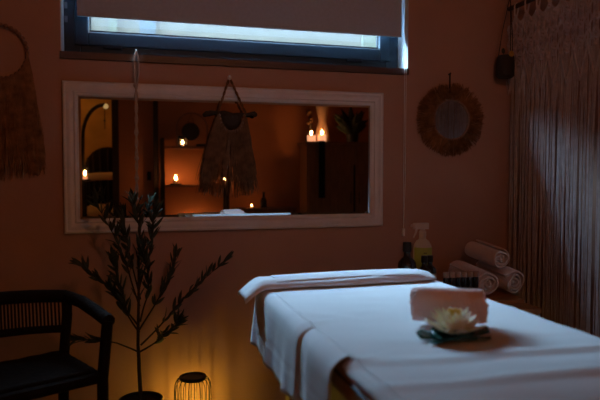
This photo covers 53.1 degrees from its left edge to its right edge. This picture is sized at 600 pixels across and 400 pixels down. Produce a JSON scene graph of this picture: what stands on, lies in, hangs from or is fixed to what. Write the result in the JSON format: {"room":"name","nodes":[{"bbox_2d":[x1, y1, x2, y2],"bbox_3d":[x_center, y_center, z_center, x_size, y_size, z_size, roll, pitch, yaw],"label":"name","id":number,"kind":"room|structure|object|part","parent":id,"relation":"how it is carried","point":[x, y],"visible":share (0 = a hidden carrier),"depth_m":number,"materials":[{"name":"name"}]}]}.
{"room":"spa","nodes":[
{"label":"spa","id":0,"kind":"room"},
{"bbox_2d":[0,0,526,399],"bbox_3d":[-0.001,-0.190,3.461,4.950,2.720,0.280,-1,3,-15],"label":"wall","id":1,"kind":"structure","parent":0,"point":[463,198],"depth_m":3.24,"materials":[{"name":"paint"}]},
{"bbox_2d":[0,22,45,180],"bbox_3d":[-1.439,-0.479,2.877,0.408,0.780,0.050,-1,3,-15],"label":"wall hanging","id":2,"kind":"object","parent":1,"relation":"attached to","point":[22,120],"visible":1,"depth_m":2.89,"materials":[{"name":"brown fabric"}]},
{"bbox_2d":[62,80,383,233],"bbox_3d":[-0.350,-0.220,3.196,1.704,0.756,0.033,-1,3,-15],"label":"wall mirror","id":3,"kind":"object","parent":1,"relation":"attached to","point":[318,154],"visible":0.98,"depth_m":3.18,"materials":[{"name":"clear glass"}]},
{"bbox_2d":[197,75,258,197],"bbox_3d":[-0.379,-0.330,3.150,0.326,0.641,0.051,-1,3,-15],"label":"macrame wall hanging","id":4,"kind":"object","parent":1,"relation":"hanging from","point":[242,143],"visible":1,"depth_m":3.14,"materials":[{"name":"brown fabric"}]},
{"bbox_2d":[63,0,397,67],"bbox_3d":[-0.321,-1.066,3.349,1.867,0.632,0.092,-1,3,-15],"label":"window","id":5,"kind":"structure","parent":1,"relation":"in","point":[77,36],"depth_m":3.29,"materials":[{"name":"blue"}]},
{"bbox_2d":[60,51,408,74],"bbox_3d":[-0.296,-0.729,3.266,1.874,0.034,0.152,-1,3,-15],"label":"windowsill","id":6,"kind":"object","parent":1,"relation":"attached to","point":[63,54],"visible":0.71,"depth_m":3.17,"materials":[{"name":"brown wood"}]},
{"bbox_2d":[133,50,138,213],"bbox_3d":[-0.829,-0.340,3.036,0.030,0.830,0.039,-2,3,-38],"label":"rope","id":7,"kind":"object","parent":6,"relation":"hanging from","point":[135,85],"visible":0.88,"depth_m":3.02,"materials":[{"name":"beige fabric"}]},
{"bbox_2d":[60,0,408,68],"bbox_3d":[-0.317,-1.065,3.336,1.875,0.640,0.279,-1,3,-15],"label":"trim","id":8,"kind":"structure","parent":1,"relation":"attached to","point":[401,41],"depth_m":3.48,"materials":[{"name":"grey paint"}]},
{"bbox_2d":[77,0,406,235],"bbox_3d":[-0.273,-0.577,3.248,1.822,1.588,0.132,-1,3,-15],"label":"roller blind","id":9,"kind":"object","parent":1,"relation":"attached to","point":[357,17],"visible":1,"depth_m":3.29,"materials":[{"name":"fabric"}]},
{"bbox_3d":[0.601,-0.582,3.430,0.013,1.495,0.005,-1,3,-15],"label":"pull chain","id":10,"kind":"part","parent":9,"relation":"part of","materials":[{"name":"white plastic"}]},
{"bbox_2d":[416,72,483,156],"bbox_3d":[0.885,-0.499,3.524,0.449,0.497,0.046,-1,3,-15],"label":"round mirror","id":11,"kind":"object","parent":1,"relation":"attached to","point":[450,118],"visible":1,"depth_m":3.52,"materials":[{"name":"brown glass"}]},
{"bbox_3d":[0.886,-0.470,3.523,0.226,0.226,0.008,-1,3,-15],"label":"looking glass","id":12,"kind":"part","parent":11,"relation":"part of","materials":[{"name":"white mirror"}]},
{"bbox_2d":[496,0,514,78],"bbox_3d":[1.200,-0.983,3.531,0.106,0.533,0.162,-1,3,-15],"label":"hanging planter","id":13,"kind":"object","parent":1,"relation":"hanging from","point":[505,63],"visible":1,"depth_m":3.48,"materials":[{"name":"black wood"}]},
{"bbox_3d":[1.205,-0.781,3.521,0.106,0.130,0.106,-1,3,-15],"label":"pot","id":14,"kind":"part","parent":13,"relation":"part of","materials":[{"name":"black wood"}]},
{"bbox_2d":[506,0,599,336],"bbox_3d":[1.494,-0.057,2.847,0.049,2.167,1.788,-1,3,-15],"label":"curtain","id":15,"kind":"object","parent":1,"relation":"hanging from","point":[551,70],"visible":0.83,"depth_m":3.24,"materials":[{"name":"brown fabric"}]},
{"bbox_3d":[1.499,-1.117,2.783,0.028,0.028,1.750,-1,3,-15],"label":"curtain rod","id":16,"kind":"part","parent":15,"relation":"part of","materials":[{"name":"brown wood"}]},
{"bbox_2d":[523,0,599,337],"bbox_3d":[1.707,-0.162,2.804,0.150,2.720,1.900,-1,3,-15],"label":"wall","id":17,"kind":"structure","parent":0,"point":[543,5],"depth_m":3.31,"materials":[{"name":"fabric"}]},
{"bbox_3d":[0.870,1.309,0.288,5.000,0.100,6.980,-1,3,-15],"label":"floor","id":18,"kind":"structure","parent":0,"visible":0},
{"bbox_2d":[0,290,114,399],"bbox_3d":[-1.093,0.775,2.214,0.658,0.800,0.501,-2,3,-42],"label":"rattan armchair","id":19,"kind":"object","parent":18,"relation":"on","point":[59,372],"visible":1,"depth_m":2.29,"materials":[{"name":"black wood"}]},
{"bbox_3d":[-1.198,0.535,2.319,0.571,0.032,0.129,-2,3,-42],"label":"rail","id":20,"kind":"part","parent":19,"relation":"part of","materials":[{"name":"wood"}]},
{"bbox_3d":[-1.212,0.401,2.329,0.599,0.062,0.148,-2,3,-42],"label":"backrest","id":21,"kind":"part","parent":19,"relation":"part of","materials":[{"name":"wood"}]},
{"bbox_3d":[-1.062,0.646,2.175,0.520,0.035,0.330,-2,3,-42],"label":"seat","id":22,"kind":"part","parent":19,"relation":"part of","materials":[{"name":"wood"}]},
{"bbox_3d":[-1.058,0.662,2.164,0.574,0.044,0.371,-2,3,-42],"label":"seat rail","id":23,"kind":"part","parent":19,"relation":"part of","materials":[{"name":"wood"}]},
{"bbox_3d":[-0.965,0.779,2.475,0.051,0.770,0.086,1,3,12],"label":"leg","id":24,"kind":"part","parent":19,"relation":"part of","materials":[{"name":"wood"}]},
{"bbox_3d":[-0.833,0.423,2.357,0.058,0.090,0.371,-2,3,-45],"label":"armrest","id":25,"kind":"part","parent":19,"relation":"part of","materials":[{"name":"wood"}]},
{"bbox_3d":[-0.727,0.810,2.244,0.062,0.727,0.050,-2,3,-42],"label":"leg","id":26,"kind":"part","parent":19,"relation":"part of","materials":[{"name":"wood"}]},
{"bbox_2d":[69,186,233,399],"bbox_3d":[-0.686,0.544,2.742,0.800,1.215,0.365,-1,3,-15],"label":"tree","id":27,"kind":"object","parent":18,"relation":"on","point":[143,255],"visible":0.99,"depth_m":2.72,"materials":[{"name":"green plant"}]},
{"bbox_3d":[-0.729,1.029,2.751,0.198,0.245,0.198,-1,3,-15],"label":"pot","id":28,"kind":"part","parent":27,"relation":"part of","materials":[{"name":"black ceramic"}]},
{"bbox_2d":[174,372,211,399],"bbox_3d":[-0.543,1.014,3.046,0.188,0.250,0.188,-1,3,-15],"label":"wire lantern","id":29,"kind":"object","parent":18,"relation":"on","point":[189,377],"visible":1,"depth_m":3.03,"materials":[{"name":"black"}]},
{"bbox_3d":[-0.543,0.899,3.041,0.102,0.005,0.102,-1,3,-15],"label":"lid","id":30,"kind":"part","parent":29,"relation":"part of","materials":[{"name":"black metal"}]},
{"bbox_2d":[286,357,373,399],"bbox_3d":[0.439,0.784,1.315,0.689,0.860,1.859,-1,3,-15],"label":"massage table","id":31,"kind":"object","parent":18,"relation":"on","point":[343,387],"visible":0.05,"depth_m":1.28,"materials":[{"name":"brown wood"}]},
{"bbox_3d":[0.437,0.469,1.308,0.640,0.080,1.825,-1,3,-15],"label":"rail","id":32,"kind":"part","parent":31,"relation":"part of","materials":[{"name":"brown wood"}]},
{"bbox_2d":[250,280,599,399],"bbox_3d":[0.428,0.438,1.323,0.759,0.222,1.924,-1,3,-15],"label":"sheet","id":33,"kind":"object","parent":31,"relation":"on","point":[300,335],"visible":0.77,"depth_m":1.40,"materials":[{"name":"white fabric"}]},
{"bbox_2d":[238,269,435,302],"bbox_3d":[0.143,0.303,2.186,0.727,0.079,0.167,-1,3,-15],"label":"head cloth","id":34,"kind":"object","parent":33,"relation":"on","point":[256,285],"visible":1,"depth_m":2.13,"materials":[{"name":"white fabric"}]},
{"bbox_2d":[409,287,488,323],"bbox_3d":[0.388,0.271,1.570,0.202,0.087,0.095,0,3,11],"label":"rolled towel","id":35,"kind":"object","parent":33,"relation":"on","point":[423,300],"visible":0.86,"depth_m":1.53,"materials":[{"name":"brown fabric"}]},
{"bbox_2d":[416,307,490,343],"bbox_3d":[0.370,0.297,1.448,0.189,0.071,0.145,-1,3,-15],"label":"flower","id":36,"kind":"object","parent":33,"relation":"on","point":[455,324],"visible":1,"depth_m":1.43,"materials":[{"name":"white plant"}]},
{"bbox_3d":[0.372,0.317,1.450,0.052,0.020,0.052,-1,3,-15],"label":"flower","id":37,"kind":"part","parent":36,"relation":"part of","materials":[{"name":"white plant"}]},
{"bbox_2d":[504,303,541,315],"bbox_3d":[0.804,0.841,3.241,0.780,0.580,0.500,-1,3,-15],"label":"side table","id":38,"kind":"object","parent":18,"relation":"on","point":[525,307],"visible":0.09,"depth_m":3.10,"materials":[{"name":"brown wood"}]},
{"bbox_2d":[486,287,523,303],"bbox_3d":[1.017,0.516,3.348,0.285,0.057,0.360,-1,3,-15],"label":"tray","id":39,"kind":"object","parent":38,"relation":"on","point":[499,295],"visible":0.29,"depth_m":3.24,"materials":[{"name":"brown wood"}]},
{"bbox_2d":[448,260,498,293],"bbox_3d":[0.955,0.423,3.319,0.130,0.147,0.312,-1,3,-20],"label":"roll","id":40,"kind":"object","parent":39,"relation":"on","point":[488,281],"visible":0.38,"depth_m":3.21,"materials":[{"name":"grey fabric"}]},
{"bbox_2d":[476,261,523,292],"bbox_3d":[1.112,0.422,3.358,0.121,0.152,0.300,-1,3,-20],"label":"roll","id":41,"kind":"object","parent":39,"relation":"on","point":[511,280],"visible":0.73,"depth_m":3.25,"materials":[{"name":"grey fabric"}]},
{"bbox_2d":[465,239,509,267],"bbox_3d":[1.045,0.295,3.347,0.118,0.129,0.280,-1,3,-20],"label":"roll","id":42,"kind":"object","parent":41,"relation":"on","point":[488,253],"visible":1,"depth_m":3.28,"materials":[{"name":"grey fabric"}]},
{"bbox_3d":[0.686,0.501,3.089,0.440,0.109,0.260,-1,3,-15],"label":"wooden box","id":43,"kind":"object","parent":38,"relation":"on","visible":0},
{"bbox_2d":[398,242,416,268],"bbox_3d":[0.535,0.330,2.997,0.093,0.240,0.094,-1,3,-15],"label":"bottle","id":44,"kind":"object","parent":43,"relation":"on","point":[406,262],"visible":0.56,"depth_m":2.97,"materials":[{"name":"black glass"}]},
{"bbox_2d":[410,223,431,268],"bbox_3d":[0.638,0.281,3.146,0.104,0.324,0.098,1,3,24],"label":"spray bottle","id":45,"kind":"object","parent":43,"relation":"on","point":[422,246],"visible":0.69,"depth_m":3.12,"materials":[{"name":"beige"}]},
{"bbox_2d":[419,255,430,272],"bbox_3d":[0.620,0.363,2.992,0.068,0.173,0.068,-1,3,-15],"label":"bottle","id":46,"kind":"object","parent":43,"relation":"on","point":[424,258],"visible":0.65,"depth_m":2.98,"materials":[{"name":"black glass"}]},
{"bbox_2d":[427,255,436,280],"bbox_3d":[0.663,0.364,3.060,0.067,0.165,0.069,-1,3,-15],"label":"bottle","id":47,"kind":"object","parent":43,"relation":"on","point":[430,266],"visible":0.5,"depth_m":3.04,"materials":[{"name":"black glass"}]},
{"bbox_2d":[443,272,448,284],"bbox_3d":[0.735,0.406,3.021,0.030,0.085,0.030,-1,3,-15],"label":"vial","id":48,"kind":"object","parent":43,"relation":"on","point":[445,274],"visible":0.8,"depth_m":3.01,"materials":[{"name":"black glass"}]},
{"bbox_2d":[449,272,454,286],"bbox_3d":[0.767,0.406,3.028,0.030,0.085,0.030,-1,3,-15],"label":"vial","id":49,"kind":"object","parent":43,"relation":"on","point":[451,274],"visible":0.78,"depth_m":3.02,"materials":[{"name":"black glass"}]},
{"bbox_2d":[455,271,460,287],"bbox_3d":[0.799,0.406,3.034,0.030,0.085,0.030,-1,3,-15],"label":"vial","id":50,"kind":"object","parent":43,"relation":"on","point":[457,273],"visible":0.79,"depth_m":3.02,"materials":[{"name":"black glass"}]},
{"bbox_2d":[461,271,466,287],"bbox_3d":[0.830,0.405,3.041,0.030,0.085,0.030,-1,3,-15],"label":"vial","id":51,"kind":"object","parent":43,"relation":"on","point":[463,273],"visible":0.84,"depth_m":3.03,"materials":[{"name":"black glass"}]},
{"bbox_2d":[467,271,472,288],"bbox_3d":[0.862,0.405,3.048,0.030,0.085,0.030,-1,3,-15],"label":"vial","id":52,"kind":"object","parent":43,"relation":"on","point":[469,273],"visible":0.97,"depth_m":3.04,"materials":[{"name":"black glass"}]},
{"bbox_2d":[473,271,478,287],"bbox_3d":[0.894,0.405,3.055,0.030,0.085,0.030,-1,3,-15],"label":"vial","id":53,"kind":"object","parent":43,"relation":"on","point":[475,273],"visible":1,"depth_m":3.04,"materials":[{"name":"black glass"}]},
{"bbox_3d":[-0.155,1.112,6.227,15.000,0.280,5.020,-1,3,-15],"label":"ground","id":54,"kind":"structure","parent":0,"visible":0},
{"bbox_2d":[89,17,361,46],"bbox_3d":[-0.786,-0.995,8.412,15.000,3.700,0.300,-1,3,-15],"label":"wall","id":55,"kind":"structure","parent":54,"relation":"on","point":[98,24],"depth_m":8.17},
{"bbox_2d":[109,18,116,31],"bbox_3d":[-2.406,-0.918,7.784,0.100,3.600,0.050,-1,3,-15],"label":"trim","id":56,"kind":"structure","parent":55,"relation":"attached to","point":[112,22],"depth_m":7.70,"materials":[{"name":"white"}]},
{"bbox_2d":[140,20,155,33],"bbox_3d":[-1.992,-0.923,7.899,0.200,3.600,0.050,-1,3,-15],"label":"trim","id":57,"kind":"structure","parent":55,"relation":"attached to","point":[148,27],"depth_m":7.82,"materials":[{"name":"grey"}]},
{"bbox_2d":[362,35,375,46],"bbox_3d":[1.236,-0.961,8.793,0.700,3.600,0.050,-1,3,-15],"label":"trim","id":58,"kind":"structure","parent":55,"relation":"attached to","point":[367,40],"depth_m":8.64,"materials":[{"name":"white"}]}
]}

